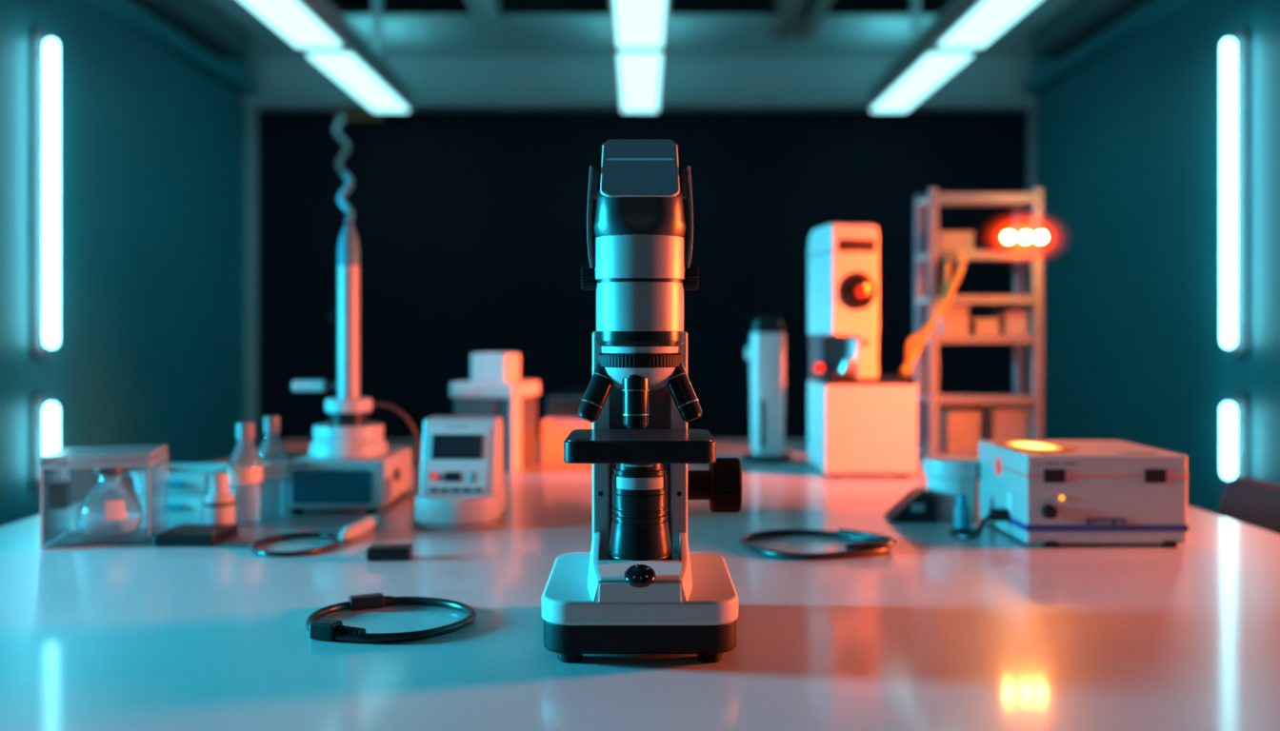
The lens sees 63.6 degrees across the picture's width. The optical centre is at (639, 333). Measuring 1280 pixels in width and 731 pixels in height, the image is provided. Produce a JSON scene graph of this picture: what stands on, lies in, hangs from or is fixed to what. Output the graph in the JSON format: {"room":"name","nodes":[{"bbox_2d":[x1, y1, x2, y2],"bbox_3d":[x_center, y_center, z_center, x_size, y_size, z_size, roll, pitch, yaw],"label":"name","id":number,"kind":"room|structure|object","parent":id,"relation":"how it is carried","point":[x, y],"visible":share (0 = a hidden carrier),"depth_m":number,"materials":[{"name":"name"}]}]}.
{"room":"science laboratory","nodes":[
{"label":"science laboratory","id":0,"kind":"room"},
{"bbox_2d":[0,0,244,526],"bbox_3d":[-2.050,-0.432,1.900,0.100,2.900,7.000,0,0,0],"label":"wall","id":1,"kind":"structure","parent":0,"point":[150,349],"depth_m":3.97,"materials":[{"name":"teal paint"}]},
{"bbox_2d":[31,27,58,356],"bbox_3d":[-1.968,-0.465,3.430,0.063,1.080,0.080,0,0,0],"label":"tube light","id":2,"kind":"object","parent":1,"relation":"attached to","point":[44,50],"visible":1,"depth_m":3.41,"materials":[{"name":"white plastic"}]},
{"bbox_2d":[31,394,58,488],"bbox_3d":[-1.968,0.357,3.430,0.063,0.305,0.080,0,0,0],"label":"tube light","id":3,"kind":"object","parent":1,"relation":"attached to","point":[44,415],"visible":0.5,"depth_m":3.41,"materials":[{"name":"white plastic"}]},
{"bbox_2d":[86,0,256,95],"bbox_3d":[-1.965,-1.232,1.800,0.070,0.065,6.800,0,0,0],"label":"trim","id":4,"kind":"structure","parent":1,"relation":"attached to","point":[129,12],"depth_m":4.32,"materials":[{"name":"teal paint"}]},
{"bbox_2d":[131,0,247,58],"bbox_3d":[-1.920,-1.354,1.625,0.160,0.128,6.450,0,0,0],"label":"trim","id":5,"kind":"structure","parent":1,"relation":"attached to","point":[200,21],"depth_m":4.43,"materials":[{"name":"grey metal"}]},
{"bbox_2d":[244,52,260,452],"bbox_3d":[-1.972,-0.201,5.260,0.054,2.438,0.079,0,0,0],"label":"trim","id":6,"kind":"structure","parent":1,"relation":"attached to","point":[252,63],"depth_m":5.22,"materials":[{"name":"grey metal"}]},
{"bbox_2d":[206,0,1073,55],"bbox_3d":[0.000,-1.427,1.840,4.000,0.014,6.880,0,0,0],"label":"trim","id":7,"kind":"structure","parent":1,"relation":"attached to","point":[402,34],"depth_m":4.91,"materials":[{"name":"paint"}]},
{"bbox_2d":[465,0,499,34],"bbox_3d":[-0.690,-1.505,2.650,0.080,0.230,4.300,0,0,0],"label":"trim","id":8,"kind":"structure","parent":7,"relation":"attached to","point":[484,11],"depth_m":4.56,"materials":[{"name":"paint"}]},
{"bbox_2d":[772,0,833,39],"bbox_3d":[0.720,-1.505,2.700,0.180,0.230,4.400,0,0,0],"label":"trim","id":9,"kind":"structure","parent":7,"relation":"attached to","point":[790,11],"depth_m":4.60,"materials":[{"name":"grey metal"}]},
{"bbox_2d":[259,55,1026,110],"bbox_3d":[0.000,-0.432,5.350,4.000,2.900,0.100,0,0,0],"label":"ceiling beam","id":10,"kind":"structure","parent":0,"point":[281,75],"depth_m":5.30,"materials":[{"name":"paint"}]},
{"bbox_2d":[333,106,384,120],"bbox_3d":[-1.417,-1.100,5.210,0.234,0.068,0.100,0,0,0],"label":"bracket","id":11,"kind":"object","parent":10,"relation":"attached to","point":[348,116],"visible":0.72,"depth_m":5.23,"materials":[{"name":"black metal"}]},
{"bbox_2d":[333,110,354,225],"bbox_3d":[-0.980,-0.637,3.388,0.047,0.947,3.690,0,0,-17],"label":"cable","id":12,"kind":"object","parent":11,"relation":"hanging from","point":[344,192],"visible":0.98,"depth_m":2.28,"materials":[{"name":"grey plastic"}]},
{"bbox_2d":[242,97,1037,109],"bbox_3d":[0.000,-1.170,5.250,4.000,0.040,0.100,0,0,0],"label":"trim","id":13,"kind":"structure","parent":10,"relation":"attached to","point":[263,103],"depth_m":5.20,"materials":[{"name":"paint"}]},
{"bbox_2d":[328,0,951,14],"bbox_3d":[0.000,-1.659,5.285,4.000,0.447,0.029,0,0,0],"label":"ceiling","id":14,"kind":"structure","parent":10,"relation":"attached to","point":[344,7],"depth_m":5.27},
{"bbox_2d":[258,110,1027,448],"bbox_3d":[0.015,-0.108,5.279,3.920,2.053,0.038,0,0,0],"label":"wall panel","id":15,"kind":"object","parent":10,"relation":"attached to","point":[470,226],"depth_m":5.26,"materials":[{"name":"black paint"}]},
{"bbox_2d":[1035,0,1279,515],"bbox_3d":[2.050,-0.432,1.900,0.100,2.900,7.000,0,0,0],"label":"wall","id":16,"kind":"structure","parent":0,"point":[1129,143],"depth_m":3.96,"materials":[{"name":"teal paint"}]},
{"bbox_2d":[1024,52,1035,439],"bbox_3d":[1.987,-0.201,5.260,0.024,2.438,0.079,0,0,0],"label":"trim","id":17,"kind":"structure","parent":16,"relation":"attached to","point":[1030,62],"depth_m":5.23,"materials":[{"name":"grey metal"}]},
{"bbox_2d":[1032,0,1148,58],"bbox_3d":[1.920,-1.354,1.625,0.160,0.128,6.450,0,0,0],"label":"trim","id":18,"kind":"structure","parent":16,"relation":"attached to","point":[1079,21],"depth_m":4.43,"materials":[{"name":"grey metal"}]},
{"bbox_2d":[1023,0,1193,95],"bbox_3d":[1.965,-1.232,1.800,0.070,0.065,6.800,0,0,0],"label":"trim","id":19,"kind":"structure","parent":16,"relation":"attached to","point":[1150,12],"depth_m":4.32,"materials":[{"name":"teal paint"}]},
{"bbox_2d":[1221,27,1248,356],"bbox_3d":[1.968,-0.465,3.430,0.063,1.080,0.080,0,0,0],"label":"tube light","id":20,"kind":"object","parent":16,"relation":"attached to","point":[1235,50],"visible":1,"depth_m":3.42,"materials":[{"name":"white plastic"}]},
{"bbox_2d":[1221,394,1248,479],"bbox_3d":[1.968,0.357,3.430,0.063,0.305,0.080,0,0,0],"label":"tube light","id":21,"kind":"object","parent":16,"relation":"attached to","point":[1235,415],"visible":0.99,"depth_m":3.41,"materials":[{"name":"white plastic"}]},
{"bbox_3d":[0.000,-1.912,1.900,4.200,0.060,7.000,0,0,0],"label":"ceiling","id":22,"kind":"structure","parent":0,"visible":0},
{"bbox_2d":[240,0,412,111],"bbox_3d":[-1.200,-1.624,2.950,0.200,1.112,4.100,0,0,0],"label":"ceiling light","id":23,"kind":"object","parent":22,"relation":"hanging from","point":[316,28],"visible":1,"depth_m":4.00,"materials":[{"name":"white plastic"}]},
{"bbox_2d":[240,0,340,47],"bbox_3d":[-1.200,-1.076,3.360,0.166,0.016,1.000,0,0,0],"label":"diffuser","id":24,"kind":"object","parent":23,"relation":"attached to","point":[298,21],"depth_m":3.56,"materials":[{"name":"white plastic"}]},
{"bbox_2d":[307,53,408,111],"bbox_3d":[-1.200,-1.076,4.480,0.166,0.016,1.000,0,0,0],"label":"diffuser","id":25,"kind":"object","parent":23,"relation":"attached to","point":[353,71],"depth_m":4.38,"materials":[{"name":"white plastic"}]},
{"bbox_2d":[609,0,670,111],"bbox_3d":[0.000,-1.624,2.950,0.200,1.112,4.100,0,0,0],"label":"ceiling light","id":26,"kind":"object","parent":22,"relation":"hanging from","point":[639,28],"visible":1,"depth_m":3.94,"materials":[{"name":"white plastic"}]},
{"bbox_2d":[614,0,665,47],"bbox_3d":[0.000,-1.076,3.360,0.166,0.016,1.000,0,0,0],"label":"diffuser","id":27,"kind":"object","parent":26,"relation":"attached to","point":[637,23],"depth_m":3.57,"materials":[{"name":"white plastic"}]},
{"bbox_2d":[618,53,661,111],"bbox_3d":[0.000,-1.076,4.480,0.166,0.016,1.000,0,0,0],"label":"diffuser","id":28,"kind":"object","parent":26,"relation":"attached to","point":[639,74],"depth_m":4.39,"materials":[{"name":"white plastic"}]},
{"bbox_2d":[867,0,1039,111],"bbox_3d":[1.200,-1.624,2.950,0.200,1.112,4.100,0,0,0],"label":"ceiling light","id":29,"kind":"object","parent":22,"relation":"hanging from","point":[962,28],"visible":1,"depth_m":3.98,"materials":[{"name":"white plastic"}]},
{"bbox_2d":[871,53,972,111],"bbox_3d":[1.200,-1.076,4.480,0.166,0.016,1.000,0,0,0],"label":"diffuser","id":30,"kind":"object","parent":29,"relation":"attached to","point":[925,71],"depth_m":4.38,"materials":[{"name":"white plastic"}]},
{"bbox_2d":[939,0,1039,47],"bbox_3d":[1.200,-1.076,3.360,0.166,0.016,1.000,0,0,0],"label":"diffuser","id":31,"kind":"object","parent":29,"relation":"attached to","point":[980,21],"depth_m":3.56,"materials":[{"name":"white plastic"}]},
{"bbox_3d":[0.000,1.048,1.900,4.200,0.060,7.000,0,0,0],"label":"floor","id":32,"kind":"structure","parent":0,"visible":0},
{"bbox_2d":[0,439,1279,730],"bbox_3d":[-0.018,0.643,1.500,1.745,0.750,2.240,0,0,0],"label":"lab table","id":33,"kind":"object","parent":32,"relation":"on","point":[993,630],"visible":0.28,"depth_m":0.94,"materials":[{"name":"grey laminate"}]},
{"bbox_2d":[40,444,167,550],"bbox_3d":[-0.694,0.210,1.345,0.126,0.115,0.120,0,0,-15],"label":"display case","id":34,"kind":"object","parent":33,"relation":"on","point":[55,487],"visible":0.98,"depth_m":1.32,"materials":[{"name":"clear glass"}]},
{"bbox_2d":[77,466,142,537],"bbox_3d":[-0.692,0.217,1.349,0.077,0.088,0.077,0,0,0],"label":"flask","id":35,"kind":"object","parent":34,"relation":"in","point":[113,510],"visible":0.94,"depth_m":1.35,"materials":[{"name":"clear glass"}]},
{"bbox_2d":[135,484,238,517],"bbox_3d":[-0.685,0.252,1.554,0.122,0.032,0.114,0,0,0],"label":"tray","id":36,"kind":"object","parent":33,"relation":"on","point":[178,505],"visible":0.36,"depth_m":1.50,"materials":[{"name":"white plastic"}]},
{"bbox_2d":[130,462,237,494],"bbox_3d":[-0.685,0.219,1.554,0.122,0.032,0.114,0,0,-3],"label":"tray","id":37,"kind":"object","parent":36,"relation":"on","point":[182,478],"visible":0.53,"depth_m":1.51,"materials":[{"name":"white plastic"}]},
{"bbox_2d":[153,523,238,546],"bbox_3d":[-0.573,0.260,1.335,0.078,0.016,0.084,0,0,0],"label":"box","id":38,"kind":"object","parent":33,"relation":"on","point":[184,534],"visible":1,"depth_m":1.30,"materials":[{"name":"black plastic"}]},
{"bbox_2d":[203,472,235,523],"bbox_3d":[-0.575,0.230,1.412,0.041,0.077,0.041,0,0,0],"label":"dropper bottle","id":39,"kind":"object","parent":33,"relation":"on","point":[219,506],"visible":0.86,"depth_m":1.40,"materials":[{"name":"white plastic"}]},
{"bbox_2d":[227,422,262,525],"bbox_3d":[-0.556,0.197,1.455,0.046,0.142,0.046,0,0,0],"label":"glass bottle","id":40,"kind":"object","parent":33,"relation":"on","point":[250,473],"visible":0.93,"depth_m":1.45,"materials":[{"name":"glass"}]},
{"bbox_2d":[256,416,286,519],"bbox_3d":[-0.534,0.194,1.497,0.042,0.147,0.042,0,0,0],"label":"glass bottle","id":41,"kind":"object","parent":33,"relation":"on","point":[271,468],"visible":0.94,"depth_m":1.49,"materials":[{"name":"glass"}]},
{"bbox_2d":[214,529,339,557],"bbox_3d":[-0.446,0.263,1.307,0.146,0.010,0.120,0,0,34],"label":"cable","id":42,"kind":"object","parent":33,"relation":"on","point":[301,533],"visible":1,"depth_m":1.29,"materials":[{"name":"black rubber"}]},
{"bbox_2d":[286,447,410,514],"bbox_3d":[-0.448,0.229,1.617,0.149,0.078,0.206,0,0,0],"label":"box","id":43,"kind":"object","parent":33,"relation":"on","point":[370,484],"visible":0.97,"depth_m":1.52,"materials":[{"name":"white plastic"}]},
{"bbox_2d":[291,224,420,494],"bbox_3d":[-0.449,0.048,1.622,0.191,0.437,0.122,0,0,0],"label":"instrument","id":44,"kind":"object","parent":43,"relation":"on","point":[349,433],"visible":0.96,"depth_m":1.60,"materials":[{"name":"silver metal"}]},
{"bbox_2d":[384,476,391,502],"bbox_3d":[-0.381,0.235,1.560,0.002,0.035,0.040,0,0,0],"label":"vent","id":45,"kind":"object","parent":43,"relation":"attached to","point":[388,479],"depth_m":1.56,"materials":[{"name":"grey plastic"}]},
{"bbox_2d":[338,513,380,540],"bbox_3d":[-0.372,0.259,1.369,0.019,0.019,0.119,0,0,6],"label":"marker","id":46,"kind":"object","parent":33,"relation":"on","point":[370,522],"visible":1,"depth_m":1.35,"materials":[{"name":"white plastic"}]},
{"bbox_2d":[364,543,413,560],"bbox_3d":[-0.298,0.260,1.225,0.054,0.016,0.028,0,0,-2],"label":"adapter","id":47,"kind":"object","parent":33,"relation":"on","point":[387,551],"visible":1,"depth_m":1.21,"materials":[{"name":"black plastic"}]},
{"bbox_2d":[305,593,476,642],"bbox_3d":[-0.229,0.260,0.955,0.154,0.016,0.133,0,0,0],"label":"cable","id":48,"kind":"object","parent":33,"relation":"on","point":[321,630],"visible":1,"depth_m":0.92,"materials":[{"name":"black plastic"}]},
{"bbox_2d":[414,416,506,530],"bbox_3d":[-0.256,0.195,1.462,0.117,0.147,0.132,0,0,0],"label":"meter","id":49,"kind":"object","parent":33,"relation":"on","point":[462,488],"visible":1,"depth_m":1.44,"materials":[{"name":"white plastic"}]},
{"bbox_2d":[471,471,475,482],"bbox_3d":[-0.232,0.201,1.437,0.005,0.016,0.005,0,0,0],"label":"switch","id":50,"kind":"object","parent":49,"relation":"attached to","point":[472,472],"depth_m":1.44,"materials":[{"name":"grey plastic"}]},
{"bbox_2d":[450,353,539,473],"bbox_3d":[-0.287,0.154,2.060,0.135,0.228,0.144,0,0,16],"label":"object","id":51,"kind":"object","parent":33,"relation":"on","point":[495,388],"visible":0.8,"depth_m":2.01,"materials":[{"name":"grey plastic"}]},
{"bbox_2d":[546,388,586,418],"bbox_3d":[-0.135,0.196,2.310,0.140,0.144,0.100,0,0,0],"label":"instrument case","id":52,"kind":"object","parent":33,"relation":"on","point":[567,406],"visible":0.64,"depth_m":2.26,"materials":[{"name":"grey plastic"}]},
{"bbox_2d":[541,418,592,463],"bbox_3d":[-0.140,0.222,2.172,0.124,0.093,0.104,0,0,0],"label":"carton","id":53,"kind":"object","parent":33,"relation":"on","point":[554,430],"visible":0.56,"depth_m":2.12,"materials":[{"name":"cardboard"}]},
{"bbox_2d":[541,140,741,662],"bbox_3d":[0.007,0.046,0.924,0.177,0.444,0.195,0,0,0],"label":"microscope","id":54,"kind":"object","parent":33,"relation":"on","point":[639,590],"visible":1,"depth_m":0.88,"materials":[{"name":"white metal"}]},
{"bbox_2d":[600,140,679,197],"bbox_3d":[0.000,-0.144,0.919,0.068,0.064,0.099,0,0,0],"label":"hood","id":55,"kind":"object","parent":54,"relation":"attached to","point":[630,168],"depth_m":0.90,"materials":[{"name":"black plastic"}]},
{"bbox_2d":[742,317,792,463],"bbox_3d":[0.268,0.117,2.170,0.104,0.301,0.104,0,0,0],"label":"cylindrical canister","id":56,"kind":"object","parent":33,"relation":"on","point":[766,353],"visible":1,"depth_m":2.14,"materials":[{"name":"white plastic"}]},
{"bbox_2d":[739,528,896,560],"bbox_3d":[0.214,0.260,1.298,0.170,0.016,0.157,0,0,-21],"label":"cable","id":57,"kind":"object","parent":33,"relation":"on","point":[872,544],"visible":1,"depth_m":1.26,"materials":[{"name":"black rubber"}]},
{"bbox_2d":[807,376,916,477],"bbox_3d":[0.427,0.177,2.009,0.171,0.181,0.195,0,0,0],"label":"box","id":58,"kind":"object","parent":33,"relation":"on","point":[855,426],"visible":0.98,"depth_m":1.91,"materials":[{"name":"white plastic"}]},
{"bbox_2d":[806,223,879,379],"bbox_3d":[0.403,-0.061,2.006,0.151,0.295,0.141,0,0,-11],"label":"instrument","id":59,"kind":"object","parent":58,"relation":"on","point":[843,259],"visible":1,"depth_m":1.95,"materials":[{"name":"white plastic"}]},
{"bbox_2d":[812,362,823,373],"bbox_3d":[0.341,0.067,1.979,0.018,0.019,0.019,0,0,-11],"label":"lamp","id":60,"kind":"object","parent":59,"relation":"attached to","point":[818,368],"depth_m":1.97,"materials":[{"name":"red plastic"}]},
{"bbox_2d":[899,250,965,378],"bbox_3d":[0.576,-0.043,2.071,0.228,0.257,0.049,0,0,-44],"label":"cable","id":61,"kind":"object","parent":58,"relation":"on","point":[920,337],"visible":1,"depth_m":2.11,"materials":[{"name":"orange plastic"}]},
{"bbox_2d":[883,487,937,522],"bbox_3d":[0.387,0.245,1.477,0.066,0.045,0.046,0,0,0],"label":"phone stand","id":62,"kind":"object","parent":33,"relation":"on","point":[918,505],"visible":1,"depth_m":1.46,"materials":[{"name":"black plastic"}]},
{"bbox_2d":[922,455,979,521],"bbox_3d":[0.454,0.225,1.500,0.082,0.087,0.082,0,0,0],"label":"tub","id":63,"kind":"object","parent":33,"relation":"on","point":[948,476],"visible":0.87,"depth_m":1.47,"materials":[{"name":"white plastic"}]},
{"bbox_2d":[954,494,970,529],"bbox_3d":[0.440,0.244,1.410,0.021,0.049,0.021,0,0,0],"label":"wash bottle","id":64,"kind":"object","parent":33,"relation":"on","point":[962,511],"visible":0.84,"depth_m":1.40,"materials":[{"name":"teal plastic"}]},
{"bbox_2d":[949,513,991,539],"bbox_3d":[0.432,0.252,1.362,0.047,0.033,0.056,0,0,-38],"label":"lead","id":65,"kind":"object","parent":33,"relation":"on","point":[974,533],"visible":1,"depth_m":1.35,"materials":[{"name":"black rubber"}]},
{"bbox_2d":[914,187,1042,458],"bbox_3d":[0.722,-0.018,2.212,0.237,0.572,0.125,0,0,0],"label":"shelf rack","id":66,"kind":"object","parent":33,"relation":"on","point":[934,199],"visible":0.77,"depth_m":2.15,"materials":[{"name":"grey metal"}]},
{"bbox_2d":[939,305,968,335],"bbox_3d":[0.661,-0.025,2.202,0.056,0.065,0.082,0,0,0],"label":"carton","id":67,"kind":"object","parent":66,"relation":"on","point":[954,320],"visible":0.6,"depth_m":2.16,"materials":[{"name":"brown cardboard"}]},
{"bbox_2d":[939,231,974,250],"bbox_3d":[0.665,-0.192,2.202,0.072,0.045,0.082,0,0,0],"label":"carton","id":68,"kind":"object","parent":66,"relation":"on","point":[948,240],"visible":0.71,"depth_m":2.16,"materials":[{"name":"brown cardboard"}]},
{"bbox_2d":[939,408,980,453],"bbox_3d":[0.679,0.209,2.202,0.070,0.090,0.082,0,0,0],"label":"carton","id":69,"kind":"object","parent":66,"relation":"on","point":[959,429],"visible":0.8,"depth_m":2.16,"materials":[{"name":"brown cardboard"}]},
{"bbox_2d":[968,318,999,335],"bbox_3d":[0.728,-0.012,2.197,0.051,0.038,0.072,0,0,0],"label":"carton","id":70,"kind":"object","parent":66,"relation":"on","point":[977,326],"visible":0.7,"depth_m":2.16,"materials":[{"name":"brown cardboard"}]},
{"bbox_2d":[980,406,1029,439],"bbox_3d":[0.778,0.207,2.202,0.075,0.094,0.082,0,0,0],"label":"carton","id":71,"kind":"object","parent":66,"relation":"on","point":[998,423],"visible":0.8,"depth_m":2.16,"materials":[{"name":"brown cardboard"}]},
{"bbox_2d":[994,311,1027,335],"bbox_3d":[0.789,-0.019,2.197,0.048,0.053,0.072,0,0,0],"label":"carton","id":72,"kind":"object","parent":66,"relation":"on","point":[1010,323],"visible":0.88,"depth_m":2.16,"materials":[{"name":"brown cardboard"}]},
{"bbox_2d":[996,229,1047,246],"bbox_3d":[0.786,-0.196,2.112,0.224,0.140,0.072,0,0,0],"label":"warning lamp","id":73,"kind":"object","parent":66,"relation":"attached to","point":[1006,237],"visible":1,"depth_m":2.11,"materials":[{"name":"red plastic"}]},
{"bbox_2d":[979,440,1188,548],"bbox_3d":[0.572,0.209,1.379,0.226,0.117,0.192,0,0,0],"label":"instrument","id":74,"kind":"object","parent":33,"relation":"on","point":[1050,493],"visible":1,"depth_m":1.29,"materials":[{"name":"white plastic"}]},
{"bbox_2d":[1217,477,1279,534],"bbox_3d":[0.851,0.637,1.660,0.462,0.763,0.440,0,0,0],"label":"office chair","id":75,"kind":"object","parent":32,"relation":"on","point":[1252,502],"visible":0.05,"depth_m":1.77,"materials":[{"name":"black fabric"}]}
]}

